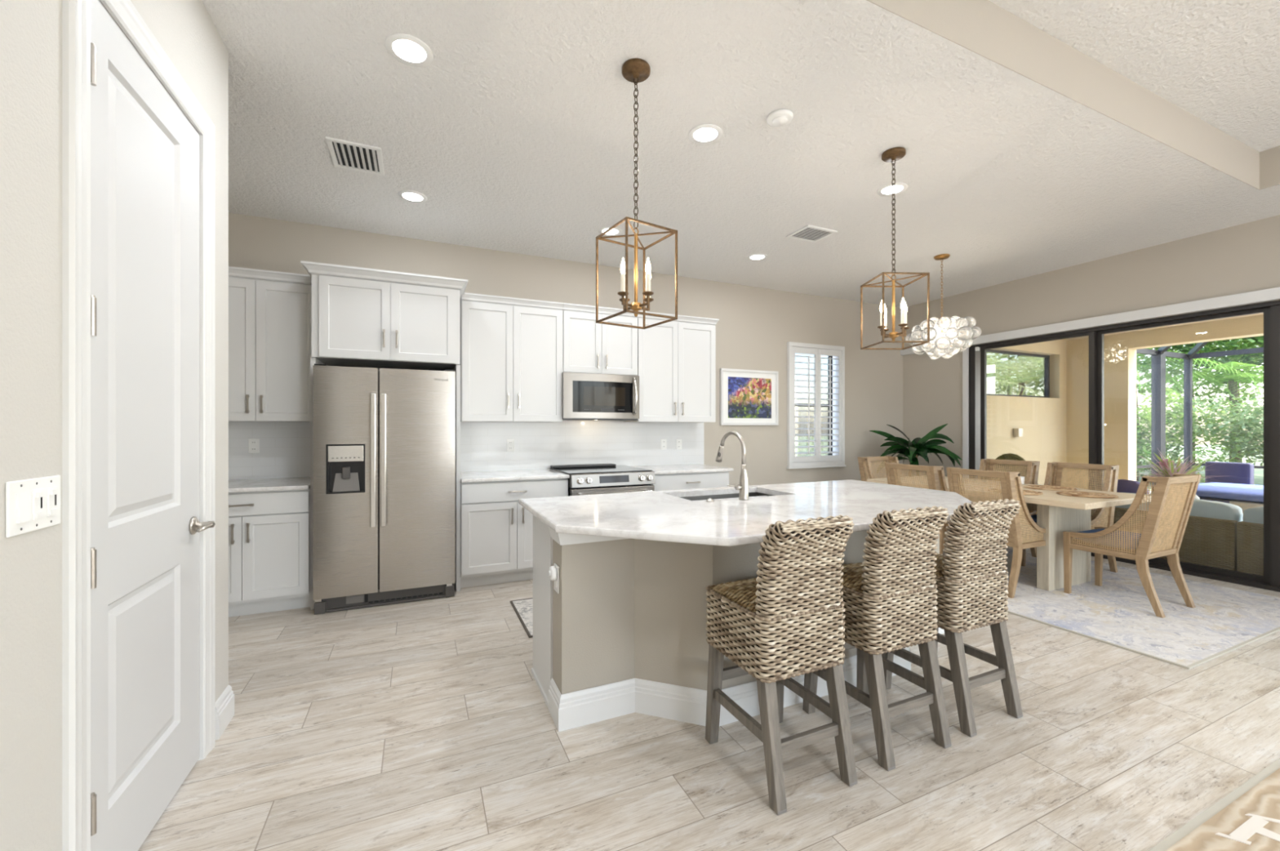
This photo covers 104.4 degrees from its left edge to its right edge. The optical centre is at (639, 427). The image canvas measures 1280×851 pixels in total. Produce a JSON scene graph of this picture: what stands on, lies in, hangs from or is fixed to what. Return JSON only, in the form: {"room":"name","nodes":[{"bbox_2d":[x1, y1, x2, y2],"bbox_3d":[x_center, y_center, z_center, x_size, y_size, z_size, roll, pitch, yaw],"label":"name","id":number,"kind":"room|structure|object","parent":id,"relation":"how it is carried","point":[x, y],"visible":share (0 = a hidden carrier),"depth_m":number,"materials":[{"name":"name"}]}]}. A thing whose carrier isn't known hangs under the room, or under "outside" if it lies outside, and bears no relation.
{"room":"kitchen","nodes":[
{"label":"kitchen","id":0,"kind":"room"},
{"bbox_2d":[0,0,228,850],"bbox_3d":[-0.586,-0.343,-0.760,0.110,3.336,6.590,0,0,-24],"label":"wall","id":1,"kind":"structure","parent":0,"point":[31,30],"depth_m":1.14,"materials":[{"name":"grey paint"}]},
{"bbox_2d":[5,475,60,537],"bbox_3d":[-1.358,0.173,1.121,0.015,0.118,0.169,0,0,-24],"label":"switch plate","id":2,"kind":"object","parent":1,"relation":"attached to","point":[32,504],"visible":1,"depth_m":1.11,"materials":[{"name":"white plastic"}]},
{"bbox_2d":[62,0,215,850],"bbox_3d":[-1.639,0.032,1.620,0.130,2.586,0.940,0,0,-24],"label":"trim","id":3,"kind":"structure","parent":1,"relation":"attached to","point":[76,14],"depth_m":1.25,"materials":[{"name":"white paint"}]},
{"bbox_2d":[90,0,215,850],"bbox_3d":[-1.586,0.075,1.642,0.112,2.476,0.749,0,0,-24],"label":"door","id":4,"kind":"structure","parent":1,"relation":"in","point":[145,525],"depth_m":1.56,"materials":[{"name":"white paint"}]},
{"bbox_2d":[228,212,1066,486],"bbox_3d":[2.023,-0.293,6.448,12.560,3.436,0.220,0,0,-24],"label":"wall","id":5,"kind":"structure","parent":0,"point":[754,327],"depth_m":6.01,"materials":[{"name":"beige paint"}]},
{"bbox_2d":[228,421,310,479],"bbox_3d":[-3.084,0.194,4.037,0.906,0.482,0.011,0,0,-24],"label":"backsplash","id":6,"kind":"structure","parent":5,"relation":"attached to","point":[284,446],"depth_m":4.06,"materials":[{"name":"white tile"}]},
{"bbox_2d":[248,438,259,453],"bbox_3d":[-3.118,0.149,4.011,0.072,0.116,0.010,0,0,-24],"label":"wall outlet","id":7,"kind":"object","parent":6,"relation":"attached to","point":[253,443],"visible":1,"depth_m":4.01,"materials":[{"name":"white plastic"}]},
{"bbox_2d":[228,266,311,422],"bbox_3d":[-2.998,-0.614,3.853,0.907,1.133,0.413,0,0,-24],"label":"upper cabinet","id":8,"kind":"object","parent":5,"relation":"attached to","point":[270,312],"visible":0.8,"depth_m":3.76,"materials":[{"name":"white paint"}]},
{"bbox_2d":[300,260,468,370],"bbox_3d":[-2.040,-0.843,4.086,1.122,0.668,0.771,0,0,-24],"label":"upper cabinet","id":9,"kind":"object","parent":5,"relation":"attached to","point":[362,317],"visible":1,"depth_m":3.77,"materials":[{"name":"white paint"}]},
{"bbox_2d":[459,292,563,422],"bbox_3d":[-1.209,-0.612,4.654,0.904,1.117,0.413,0,0,-24],"label":"upper cabinet","id":10,"kind":"object","parent":5,"relation":"attached to","point":[511,364],"visible":0.98,"depth_m":4.49,"materials":[{"name":"white paint"}]},
{"bbox_2d":[460,420,703,471],"bbox_3d":[-0.495,0.155,5.195,2.702,0.560,0.011,0,0,-24],"label":"backsplash","id":11,"kind":"structure","parent":5,"relation":"attached to","point":[483,445],"depth_m":5.12,"materials":[{"name":"white tile"}]},
{"bbox_2d":[506,439,514,451],"bbox_3d":[-1.261,0.175,4.841,0.072,0.116,0.010,0,0,-24],"label":"wall outlet","id":12,"kind":"object","parent":11,"relation":"attached to","point":[510,442],"visible":1,"depth_m":4.84,"materials":[{"name":"white plastic"}]},
{"bbox_2d":[661,439,666,448],"bbox_3d":[0.266,0.187,5.524,0.072,0.116,0.010,0,0,-24],"label":"wall outlet","id":13,"kind":"object","parent":11,"relation":"attached to","point":[664,442],"visible":1,"depth_m":5.52,"materials":[{"name":"white plastic"}]},
{"bbox_2d":[675,439,681,448],"bbox_3d":[0.441,0.190,5.603,0.072,0.116,0.010,0,0,-24],"label":"wall outlet","id":14,"kind":"object","parent":11,"relation":"attached to","point":[678,442],"visible":1,"depth_m":5.60,"materials":[{"name":"white plastic"}]},
{"bbox_2d":[562,302,638,375],"bbox_3d":[-0.443,-0.846,4.996,0.772,0.648,0.413,0,0,-24],"label":"upper cabinet","id":15,"kind":"object","parent":5,"relation":"attached to","point":[588,346],"visible":0.91,"depth_m":4.82,"materials":[{"name":"white paint"}]},
{"bbox_2d":[562,372,639,420],"bbox_3d":[-0.431,-0.295,4.944,0.774,0.445,0.497,0,0,-24],"label":"microwave","id":16,"kind":"object","parent":15,"relation":"attached to","point":[585,396],"visible":1,"depth_m":4.75,"materials":[{"name":"silver metal"}]},
{"bbox_2d":[562,418,637,420],"bbox_3d":[-0.449,-0.077,4.982,0.754,0.008,0.398,0,0,-24],"label":"vent hood","id":17,"kind":"object","parent":16,"relation":"attached to","point":[562,419],"depth_m":4.96,"materials":[{"name":"silver metal"}]},
{"bbox_2d":[624,311,719,422],"bbox_3d":[0.345,-0.614,5.349,0.952,1.113,0.413,0,0,-24],"label":"upper cabinet","id":18,"kind":"object","parent":5,"relation":"attached to","point":[677,358],"visible":0.96,"depth_m":5.18,"materials":[{"name":"white paint"}]},
{"bbox_2d":[720,368,778,425],"bbox_3d":[1.325,-0.360,5.994,0.838,0.666,0.036,0,0,-24],"label":"framed picture","id":19,"kind":"object","parent":5,"relation":"attached to","point":[747,397],"visible":1,"depth_m":5.98,"materials":[{"name":"multicoloured paper"}]},
{"bbox_2d":[795,352,837,456],"bbox_3d":[2.263,-0.287,6.522,0.858,1.445,0.156,0,0,-24],"label":"window","id":20,"kind":"structure","parent":5,"relation":"in","point":[800,365],"depth_m":6.56,"materials":[{"name":"clear glass"}]},
{"bbox_2d":[786,341,845,468],"bbox_3d":[2.286,-0.277,6.412,0.958,1.592,0.089,0,0,-24],"label":"plantation shutters","id":21,"kind":"object","parent":20,"relation":"attached to","point":[817,460],"visible":1,"depth_m":6.40,"materials":[{"name":"white paint"}]},
{"bbox_2d":[1013,428,1022,436],"bbox_3d":[6.199,0.085,8.146,0.110,0.140,0.090,0,0,-24],"label":"wall lamp","id":22,"kind":"object","parent":5,"relation":"attached to","point":[1016,432],"visible":1,"depth_m":8.11,"materials":[{"name":"silver metal"}]},
{"bbox_2d":[986,349,1049,397],"bbox_3d":[6.135,-0.897,8.364,2.530,0.770,0.060,0,0,-24],"label":"window","id":23,"kind":"structure","parent":5,"relation":"in","point":[1009,373],"depth_m":8.50,"materials":[{"name":"clear glass"}]},
{"bbox_2d":[137,555,1279,850],"bbox_3d":[1.814,1.385,1.523,8.155,0.120,8.800,0,0,-24],"label":"floor","id":24,"kind":"structure","parent":0,"point":[425,724],"depth_m":2.01,"materials":[{"name":"beige tile"}]},
{"bbox_2d":[228,488,310,617],"bbox_3d":[-2.935,0.886,3.706,0.903,0.878,0.733,0,0,-24],"label":"base cabinet","id":25,"kind":"object","parent":24,"relation":"on","point":[269,531],"visible":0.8,"depth_m":3.50,"materials":[{"name":"white paint"}]},
{"bbox_2d":[228,476,310,493],"bbox_3d":[-2.934,0.430,3.705,0.900,0.030,0.716,0,0,-24],"label":"countertop","id":26,"kind":"structure","parent":25,"relation":"on","point":[302,482],"depth_m":3.60,"materials":[{"name":"white stone"}]},
{"bbox_2d":[310,357,324,609],"bbox_3d":[-2.518,0.408,3.924,0.032,1.833,0.680,0,0,-24],"label":"panel","id":27,"kind":"object","parent":24,"relation":"on","point":[313,360],"visible":0.29,"depth_m":3.61,"materials":[{"name":"white paint"}]},
{"bbox_2d":[312,363,455,613],"bbox_3d":[-2.015,0.435,4.010,0.939,1.771,0.834,0,0,-24],"label":"fridge","id":28,"kind":"object","parent":24,"relation":"on","point":[384,440],"visible":1,"depth_m":3.67,"materials":[{"name":"grey metal"}]},
{"bbox_2d":[453,364,460,591],"bbox_3d":[-1.609,0.408,4.331,0.032,1.833,0.680,0,0,-24],"label":"panel","id":29,"kind":"object","parent":24,"relation":"on","point":[457,368],"visible":0.5,"depth_m":4.02,"materials":[{"name":"white paint"}]},
{"bbox_2d":[460,478,568,587],"bbox_3d":[-1.172,0.886,4.495,0.894,0.878,0.733,0,0,-24],"label":"base cabinet","id":30,"kind":"object","parent":24,"relation":"on","point":[496,531],"visible":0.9,"depth_m":4.14,"materials":[{"name":"white paint"}]},
{"bbox_2d":[460,468,569,482],"bbox_3d":[-1.170,0.430,4.494,0.894,0.030,0.716,0,0,-24],"label":"countertop","id":31,"kind":"structure","parent":30,"relation":"on","point":[540,473],"depth_m":4.31,"materials":[{"name":"white stone"}]},
{"bbox_2d":[510,597,533,637],"bbox_3d":[0.086,1.321,3.867,2.035,0.008,0.710,0,0,-24],"label":"runner mat","id":32,"kind":"object","parent":24,"relation":"on","point":[523,608],"visible":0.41,"depth_m":3.55,"materials":[{"name":"grey"}]},
{"bbox_2d":[550,462,655,495],"bbox_3d":[-0.368,0.838,4.791,0.808,0.915,0.823,0,0,-24],"label":"range","id":33,"kind":"object","parent":24,"relation":"on","point":[585,478],"visible":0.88,"depth_m":4.52,"materials":[{"name":"silver metal"}]},
{"bbox_2d":[550,464,651,475],"bbox_3d":[-0.393,0.411,4.847,0.808,0.017,0.700,0,0,-24],"label":"cooktop","id":34,"kind":"object","parent":33,"relation":"in","point":[569,469],"depth_m":4.80,"materials":[{"name":"black glass"}]},
{"bbox_2d":[651,471,728,490],"bbox_3d":[0.379,0.886,5.188,0.872,0.878,0.733,0,0,-24],"label":"base cabinet","id":35,"kind":"object","parent":24,"relation":"on","point":[706,479],"visible":0.23,"depth_m":4.88,"materials":[{"name":"white paint"}]},
{"bbox_2d":[632,463,733,474],"bbox_3d":[0.392,0.430,5.193,0.904,0.030,0.716,0,0,-24],"label":"countertop","id":36,"kind":"structure","parent":35,"relation":"on","point":[682,468],"depth_m":5.05,"materials":[{"name":"white stone"}]},
{"bbox_2d":[531,495,944,731],"bbox_3d":[0.729,0.885,2.849,2.553,0.880,0.886,0,0,-24],"label":"kitchen island","id":37,"kind":"object","parent":24,"relation":"on","point":[624,631],"visible":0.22,"depth_m":2.27,"materials":[{"name":"beige paint"}]},
{"bbox_2d":[554,563,559,593],"bbox_3d":[-0.380,0.685,2.257,0.010,0.120,0.074,0,0,-24],"label":"island outlet","id":38,"kind":"object","parent":37,"relation":"attached to","point":[557,581],"visible":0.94,"depth_m":2.23,"materials":[{"name":"white plastic"}]},
{"bbox_2d":[547,564,556,580],"bbox_3d":[-0.398,0.660,2.248,0.029,0.068,0.068,0,0,-24],"label":"plug","id":39,"kind":"object","parent":38,"relation":"attached to","point":[552,572],"visible":1,"depth_m":2.23,"materials":[{"name":"white plastic"}]},
{"bbox_2d":[518,479,972,546],"bbox_3d":[0.760,0.428,2.781,2.598,0.034,1.353,0,0,-24],"label":"island countertop","id":40,"kind":"structure","parent":37,"relation":"on","point":[653,515],"depth_m":2.50,"materials":[{"name":"white stone"}]},
{"bbox_2d":[680,491,773,500],"bbox_3d":[0.553,0.542,3.098,0.784,0.193,0.449,0,0,-24],"label":"sink","id":41,"kind":"object","parent":40,"relation":"in","point":[750,494],"visible":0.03,"depth_m":3.31,"materials":[{"name":"silver metal"}]},
{"bbox_2d":[715,431,749,499],"bbox_3d":[0.510,0.215,2.924,0.144,0.391,0.275,0,0,-24],"label":"kitchen faucet","id":42,"kind":"object","parent":40,"relation":"on","point":[743,486],"visible":1,"depth_m":2.83,"materials":[{"name":"silver metal"}]},
{"bbox_2d":[705,514,857,814],"bbox_3d":[0.546,0.828,1.983,0.409,1.001,0.470,0,0,-24],"label":"bar stool","id":43,"kind":"object","parent":24,"relation":"on","point":[783,623],"visible":1,"depth_m":1.83,"materials":[{"name":"wicker"}]},
{"bbox_2d":[802,505,951,770],"bbox_3d":[1.032,0.828,2.200,0.409,1.001,0.470,0,0,-24],"label":"bar stool","id":44,"kind":"object","parent":24,"relation":"on","point":[887,596],"visible":0.88,"depth_m":2.03,"materials":[{"name":"wicker"}]},
{"bbox_2d":[881,498,1022,737],"bbox_3d":[1.491,0.828,2.411,0.409,1.001,0.470,0,0,-24],"label":"bar stool","id":45,"kind":"object","parent":24,"relation":"on","point":[971,580],"visible":0.81,"depth_m":2.23,"materials":[{"name":"wicker"}]},
{"bbox_2d":[942,546,1279,669],"bbox_3d":[3.327,1.319,4.747,2.240,0.010,3.440,0,0,-24],"label":"area rug","id":46,"kind":"object","parent":24,"relation":"on","point":[1119,612],"visible":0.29,"depth_m":3.52,"materials":[{"name":"beige carpet"}]},
{"bbox_2d":[857,455,902,481],"bbox_3d":[2.896,0.829,5.635,0.506,0.972,0.612,0,0,-24],"label":"dining chair","id":47,"kind":"object","parent":46,"relation":"on","point":[864,463],"visible":0.19,"depth_m":5.84,"materials":[{"name":"brown wood"}]},
{"bbox_2d":[884,462,948,554],"bbox_3d":[2.768,0.829,4.744,0.612,0.972,0.506,0,0,-24],"label":"dining chair","id":48,"kind":"object","parent":46,"relation":"on","point":[935,476],"visible":0.27,"depth_m":4.53,"materials":[{"name":"brown wood"}]},
{"bbox_2d":[946,466,1045,597],"bbox_3d":[3.014,0.829,4.169,0.612,0.972,0.506,0,0,-24],"label":"dining chair","id":49,"kind":"object","parent":46,"relation":"on","point":[1020,536],"visible":0.5,"depth_m":3.92,"materials":[{"name":"beige wicker"}]},
{"bbox_2d":[1020,524,1039,537],"bbox_3d":[3.078,0.860,4.198,0.427,0.100,0.416,0,0,-24],"label":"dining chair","id":50,"kind":"object","parent":49,"relation":"on","point":[1028,528],"depth_m":4.00,"materials":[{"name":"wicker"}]},
{"bbox_2d":[866,475,1151,591],"bbox_3d":[3.337,0.936,4.724,1.050,0.758,1.930,0,0,-24],"label":"dining table","id":51,"kind":"object","parent":46,"relation":"on","point":[1056,513],"visible":0.44,"depth_m":4.05,"materials":[{"name":"brown wood"}]},
{"bbox_2d":[988,488,1043,494],"bbox_3d":[3.216,0.550,4.264,0.384,0.013,0.377,0,0,-24],"label":"placemat","id":52,"kind":"object","parent":51,"relation":"on","point":[1024,491],"visible":0.32,"depth_m":4.20,"materials":[{"name":"wicker"}]},
{"bbox_2d":[1023,484,1076,490],"bbox_3d":[3.741,0.550,4.537,0.384,0.013,0.377,0,0,-24],"label":"placemat","id":53,"kind":"object","parent":51,"relation":"on","point":[1033,486],"visible":1,"depth_m":4.49,"materials":[{"name":"wicker"}]},
{"bbox_2d":[1056,490,1118,497],"bbox_3d":[3.670,0.550,4.083,0.384,0.013,0.377,0,0,-24],"label":"placemat","id":54,"kind":"object","parent":51,"relation":"on","point":[1074,493],"visible":1,"depth_m":4.05,"materials":[{"name":"wicker"}]},
{"bbox_2d":[977,457,1039,557],"bbox_3d":[3.688,0.829,5.155,0.612,0.972,0.506,0,0,-24],"label":"dining chair","id":55,"kind":"object","parent":46,"relation":"on","point":[988,464],"visible":0.22,"depth_m":5.19,"materials":[{"name":"beige wicker"}]},
{"bbox_2d":[1020,461,1119,572],"bbox_3d":[3.992,0.829,4.634,0.612,0.972,0.506,0,0,-24],"label":"dining chair","id":56,"kind":"object","parent":46,"relation":"on","point":[1102,517],"visible":0.41,"depth_m":4.65,"materials":[{"name":"beige wicker"}]},
{"bbox_2d":[1031,514,1036,522],"bbox_3d":[3.928,0.860,4.606,0.427,0.100,0.416,0,0,-24],"label":"seat cushion","id":57,"kind":"object","parent":56,"relation":"on","point":[1033,516],"depth_m":4.65,"materials":[{"name":"blue fabric"}]},
{"bbox_2d":[1062,473,1201,617],"bbox_3d":[3.724,0.829,3.784,0.506,0.972,0.612,0,0,-24],"label":"dining chair","id":58,"kind":"object","parent":46,"relation":"on","point":[1115,540],"visible":1,"depth_m":3.61,"materials":[{"name":"beige wicker"}]},
{"bbox_2d":[1075,528,1158,549],"bbox_3d":[3.696,0.860,3.848,0.416,0.100,0.427,0,0,-24],"label":"seat cushion","id":59,"kind":"object","parent":58,"relation":"on","point":[1095,530],"depth_m":3.78,"materials":[{"name":"fabric"}]},
{"bbox_2d":[1147,757,1279,850],"bbox_3d":[3.123,1.317,0.611,3.600,0.014,2.965,0,0,-24],"label":"living room rug","id":60,"kind":"object","parent":24,"relation":"on","point":[1247,818],"visible":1,"depth_m":1.65,"materials":[{"name":"beige carpet"}]},
{"bbox_2d":[201,0,1279,306],"bbox_3d":[1.902,-1.911,1.596,8.235,0.400,8.860,0,0,-24],"label":"ceiling","id":61,"kind":"structure","parent":0,"point":[517,135],"depth_m":3.04,"materials":[{"name":"white paint"}]},
{"bbox_2d":[324,136,384,176],"bbox_3d":[-1.789,-1.703,3.141,0.292,0.015,0.355,0,0,-24],"label":"ceiling vent","id":62,"kind":"object","parent":61,"relation":"in","point":[344,154],"visible":1,"depth_m":3.12,"materials":[{"name":"white plastic"}]},
{"bbox_2d":[384,33,433,66],"bbox_3d":[-1.047,-1.708,2.257,0.200,0.006,0.200,0,0,-24],"label":"recessed light","id":63,"kind":"object","parent":61,"relation":"in","point":[410,48],"visible":1,"depth_m":2.25,"materials":[{"name":"white plastic"}]},
{"bbox_2d":[397,190,427,203],"bbox_3d":[-1.685,-1.708,3.683,0.200,0.006,0.200,0,0,-24],"label":"recessed light","id":64,"kind":"object","parent":61,"relation":"in","point":[411,196],"visible":1,"depth_m":3.67,"materials":[{"name":"white plastic"}]},
{"bbox_2d":[599,226,622,235],"bbox_3d":[-0.259,-1.708,4.334,0.200,0.006,0.200,0,0,-24],"label":"recessed light","id":65,"kind":"object","parent":61,"relation":"in","point":[615,230],"visible":0.83,"depth_m":4.33,"materials":[{"name":"white plastic"}]},
{"bbox_2d":[595,57,677,328],"bbox_3d":[-0.019,-1.109,2.369,0.284,1.205,0.284,0,0,-33],"label":"cage pendant","id":66,"kind":"object","parent":61,"relation":"hanging from","point":[635,70],"visible":1,"depth_m":2.36,"materials":[{"name":"gold metal"}]},
{"bbox_2d":[688,124,722,144],"bbox_3d":[0.382,-1.708,2.901,0.200,0.006,0.200,0,0,-24],"label":"recessed light","id":67,"kind":"object","parent":61,"relation":"in","point":[703,132],"visible":1,"depth_m":2.89,"materials":[{"name":"white plastic"}]},
{"bbox_2d":[746,253,767,260],"bbox_3d":[1.177,-1.708,4.985,0.200,0.006,0.200,0,0,-24],"label":"recessed light","id":68,"kind":"object","parent":61,"relation":"in","point":[757,256],"visible":1,"depth_m":4.97,"materials":[{"name":"white plastic"}]},
{"bbox_2d":[766,108,793,127],"bbox_3d":[0.772,-1.695,2.739,0.140,0.032,0.140,0,0,-24],"label":"smoke detector","id":69,"kind":"object","parent":61,"relation":"attached to","point":[779,117],"visible":1,"depth_m":2.71,"materials":[{"name":"white plastic"}]},
{"bbox_2d":[786,224,837,242],"bbox_3d":[1.512,-1.704,4.382,0.330,0.015,0.275,0,0,-24],"label":"ceiling vent","id":70,"kind":"object","parent":61,"relation":"in","point":[812,233],"visible":1,"depth_m":4.37,"materials":[{"name":"white plastic"}]},
{"bbox_2d":[876,182,907,195],"bbox_3d":[1.815,-1.708,3.572,0.200,0.006,0.200,0,0,-24],"label":"recessed light","id":71,"kind":"object","parent":61,"relation":"in","point":[886,189],"visible":0.83,"depth_m":3.56,"materials":[{"name":"white plastic"}]},
{"bbox_2d":[860,146,929,349],"bbox_3d":[1.581,-1.109,3.098,0.284,1.205,0.284,0,0,-2],"label":"cage pendant","id":72,"kind":"object","parent":61,"relation":"hanging from","point":[893,154],"visible":1,"depth_m":3.09,"materials":[{"name":"gold metal"}]},
{"bbox_2d":[905,253,981,359],"bbox_3d":[3.019,-1.200,4.960,0.638,1.022,0.640,0,0,7],"label":"chandelier","id":73,"kind":"object","parent":61,"relation":"hanging from","point":[948,344],"visible":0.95,"depth_m":4.91,"materials":[{"name":"glass"}]},
{"bbox_2d":[866,0,1279,190],"bbox_3d":[2.814,-1.846,0.244,5.737,0.270,4.747,0,0,-24],"label":"ceiling beam","id":74,"kind":"structure","parent":61,"relation":"attached to","point":[984,28],"depth_m":2.62,"materials":[{"name":"beige paint"}]},
{"bbox_2d":[869,423,962,475],"bbox_3d":[3.491,0.637,6.347,1.051,1.375,0.998,0,0,-24],"label":"potted plant","id":75,"kind":"object","parent":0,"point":[917,446],"visible":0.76,"depth_m":6.25,"materials":[{"name":"green plant"}]},
{"bbox_2d":[795,436,1263,489],"bbox_3d":[28.152,1.500,29.025,44.900,0.150,90.000,0,0,-24],"label":"lawn","id":76,"kind":"structure","parent":0,"point":[1258,473],"depth_m":21.13,"materials":[{"name":"green plant"}]},
{"bbox_2d":[1136,361,1203,478],"bbox_3d":[12.773,-0.151,13.117,2.144,3.187,2.822,0,0,-8],"label":"shrub","id":77,"kind":"object","parent":76,"relation":"on","point":[1140,440],"visible":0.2,"depth_m":12.51,"materials":[{"name":"green plant"}]},
{"bbox_2d":[1136,347,1245,480],"bbox_3d":[13.420,-0.556,13.436,3.874,3.996,3.862,0,0,-24],"label":"palm tree","id":78,"kind":"object","parent":76,"relation":"on","point":[1144,359],"visible":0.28,"depth_m":12.67,"materials":[{"name":"green plant"}]},
{"bbox_2d":[1136,388,1263,483],"bbox_3d":[13.347,0.249,12.132,2.709,2.381,3.166,0,0,-41],"label":"shrub","id":79,"kind":"object","parent":76,"relation":"on","point":[1176,395],"visible":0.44,"depth_m":11.84,"materials":[{"name":"green plant"}]},
{"bbox_2d":[1136,335,1263,452],"bbox_3d":[18.184,-2.527,14.046,6.094,7.930,6.465,0,0,-24],"label":"tree","id":80,"kind":"object","parent":76,"relation":"on","point":[1239,342],"visible":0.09,"depth_m":14.40,"materials":[{"name":"green plant"}]},
{"bbox_2d":[1136,337,1263,474],"bbox_3d":[16.234,-2.446,14.784,9.962,7.771,5.745,0,0,-5],"label":"tree","id":81,"kind":"object","parent":76,"relation":"on","point":[1252,344],"visible":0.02,"depth_m":14.38,"materials":[{"name":"green plant"}]},
{"bbox_2d":[1137,349,1263,462],"bbox_3d":[14.721,-0.297,12.359,4.127,3.482,3.873,0,0,7],"label":"palm tree","id":82,"kind":"object","parent":76,"relation":"on","point":[1232,380],"visible":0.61,"depth_m":12.26,"materials":[{"name":"green plant"}]},
{"bbox_2d":[1140,336,1263,386],"bbox_3d":[13.902,-1.740,14.712,4.356,6.356,6.279,0,0,0],"label":"tree","id":83,"kind":"object","parent":76,"relation":"on","point":[1248,360],"visible":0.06,"depth_m":12.63,"materials":[{"name":"green plant"}]},
{"bbox_2d":[902,214,1279,476],"bbox_3d":[5.615,-0.343,3.169,0.170,3.336,8.700,0,0,-24],"label":"wall","id":84,"kind":"structure","parent":0,"point":[1242,258],"depth_m":5.21,"materials":[{"name":"beige paint"}]},
{"bbox_2d":[962,346,968,478],"bbox_3d":[4.119,0.149,6.283,0.020,2.352,0.063,0,0,-24],"label":"trim","id":85,"kind":"structure","parent":84,"relation":"attached to","point":[966,353],"depth_m":6.27,"materials":[{"name":"white paint"}]},
{"bbox_2d":[900,286,1279,355],"bbox_3d":[4.931,-1.075,4.424,0.055,0.095,5.850,0,0,-24],"label":"trim","id":86,"kind":"structure","parent":84,"relation":"attached to","point":[1271,294],"depth_m":4.76,"materials":[{"name":"white paint"}]},
{"bbox_2d":[968,300,1279,591],"bbox_3d":[5.193,0.150,4.088,0.150,2.350,4.822,0,0,-24],"label":"door","id":87,"kind":"structure","parent":84,"relation":"in","point":[1270,580],"depth_m":4.66,"materials":[{"name":"brown metal"}]},
{"bbox_2d":[988,0,1279,151],"bbox_3d":[2.814,-2.031,0.244,5.737,0.100,4.747,0,0,-24],"label":"ceiling","id":88,"kind":"structure","parent":0,"point":[1217,61],"depth_m":2.59,"materials":[{"name":"white paint"}]},
{"bbox_2d":[1061,312,1263,340],"bbox_3d":[8.458,-1.605,2.233,4.255,0.140,13.170,0,0,-24],"label":"ceiling","id":89,"kind":"structure","parent":0,"point":[1260,313],"depth_m":7.54,"materials":[{"name":"beige paint"}]},
{"bbox_2d":[1066,314,1263,488],"bbox_3d":[10.326,-0.175,2.949,0.260,3.200,12.950,0,0,-24],"label":"wall","id":90,"kind":"structure","parent":0,"point":[1120,361],"depth_m":8.14,"materials":[{"name":"beige paint"}]},
{"bbox_3d":[11.807,1.385,3.611,11.495,0.080,12.950,0,0,-24],"label":"floor","id":91,"kind":"structure","parent":0,"visible":0},
{"bbox_2d":[993,453,1038,484],"bbox_3d":[5.415,0.852,7.045,0.600,0.987,0.713,0,0,-24],"label":"wicker armchair","id":92,"kind":"object","parent":91,"relation":"on","point":[1008,455],"visible":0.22,"depth_m":6.91,"materials":[{"name":"brown wicker"}]},
{"bbox_2d":[1120,448,1223,491],"bbox_3d":[6.623,0.797,6.210,0.923,1.097,0.934,0,0,-13],"label":"potted plant","id":93,"kind":"object","parent":91,"relation":"on","point":[1168,469],"visible":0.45,"depth_m":6.17,"materials":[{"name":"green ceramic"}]},
{"bbox_2d":[1113,492,1243,570],"bbox_3d":[5.480,1.018,5.089,0.840,0.655,1.045,0,0,-24],"label":"outdoor sofa","id":94,"kind":"object","parent":91,"relation":"on","point":[1210,535],"visible":0.4,"depth_m":4.59,"materials":[{"name":"brown wicker"}]},
{"bbox_2d":[1116,479,1148,494],"bbox_3d":[5.282,0.730,5.419,0.170,0.330,0.380,0,0,-24],"label":"throw pillow","id":95,"kind":"object","parent":94,"relation":"on","point":[1123,485],"visible":0.28,"depth_m":5.34,"materials":[{"name":"blue fabric"}]},
{"bbox_2d":[1115,492,1243,521],"bbox_3d":[5.247,0.807,4.984,0.210,0.235,1.025,0,0,-24],"label":"cushion","id":96,"kind":"object","parent":94,"relation":"on","point":[1200,508],"depth_m":4.60,"materials":[{"name":"white fabric"}]},
{"bbox_2d":[1136,341,1263,484],"bbox_3d":[12.287,-0.565,4.111,4.311,3.820,12.470,0,0,-24],"label":"pergola","id":97,"kind":"object","parent":91,"relation":"on","point":[1157,357],"visible":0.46,"depth_m":10.07,"materials":[{"name":"grey metal"}]},
{"bbox_2d":[1165,388,1263,466],"bbox_3d":[13.883,0.235,10.793,3.436,2.415,3.529,0,0,-24],"label":"shrub","id":98,"kind":"object","parent":91,"relation":"on","point":[1255,427],"visible":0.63,"depth_m":11.27,"materials":[{"name":"green plant"}]},
{"bbox_2d":[1195,461,1263,513],"bbox_3d":[8.419,0.935,6.833,1.550,0.820,1.360,0,0,-24],"label":"outdoor sofa","id":99,"kind":"object","parent":91,"relation":"on","point":[1236,486],"visible":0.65,"depth_m":6.86,"materials":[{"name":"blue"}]},
{"bbox_2d":[1236,506,1263,575],"bbox_3d":[5.905,1.018,4.138,0.840,0.655,1.012,0,0,-24],"label":"outdoor sofa","id":100,"kind":"object","parent":91,"relation":"on","point":[1250,531],"visible":0.56,"depth_m":4.36,"materials":[{"name":"brown wicker"}]},
{"bbox_2d":[1242,506,1263,524],"bbox_3d":[5.672,0.807,4.034,0.210,0.235,0.992,0,0,-24],"label":"cushion","id":101,"kind":"object","parent":100,"relation":"on","point":[1255,514],"depth_m":4.38,"materials":[{"name":"white fabric"}]},
{"bbox_3d":[-2.287,-0.343,2.028,0.720,3.336,0.110,0,0,-24],"label":"wall","id":102,"kind":"structure","parent":0,"visible":0},
{"bbox_2d":[215,684,234,739],"bbox_3d":[-2.218,1.250,2.030,0.848,0.150,0.198,0,0,-24],"label":"baseboard","id":103,"kind":"structure","parent":102,"relation":"attached to","point":[224,704],"depth_m":2.18,"materials":[{"name":"white paint"}]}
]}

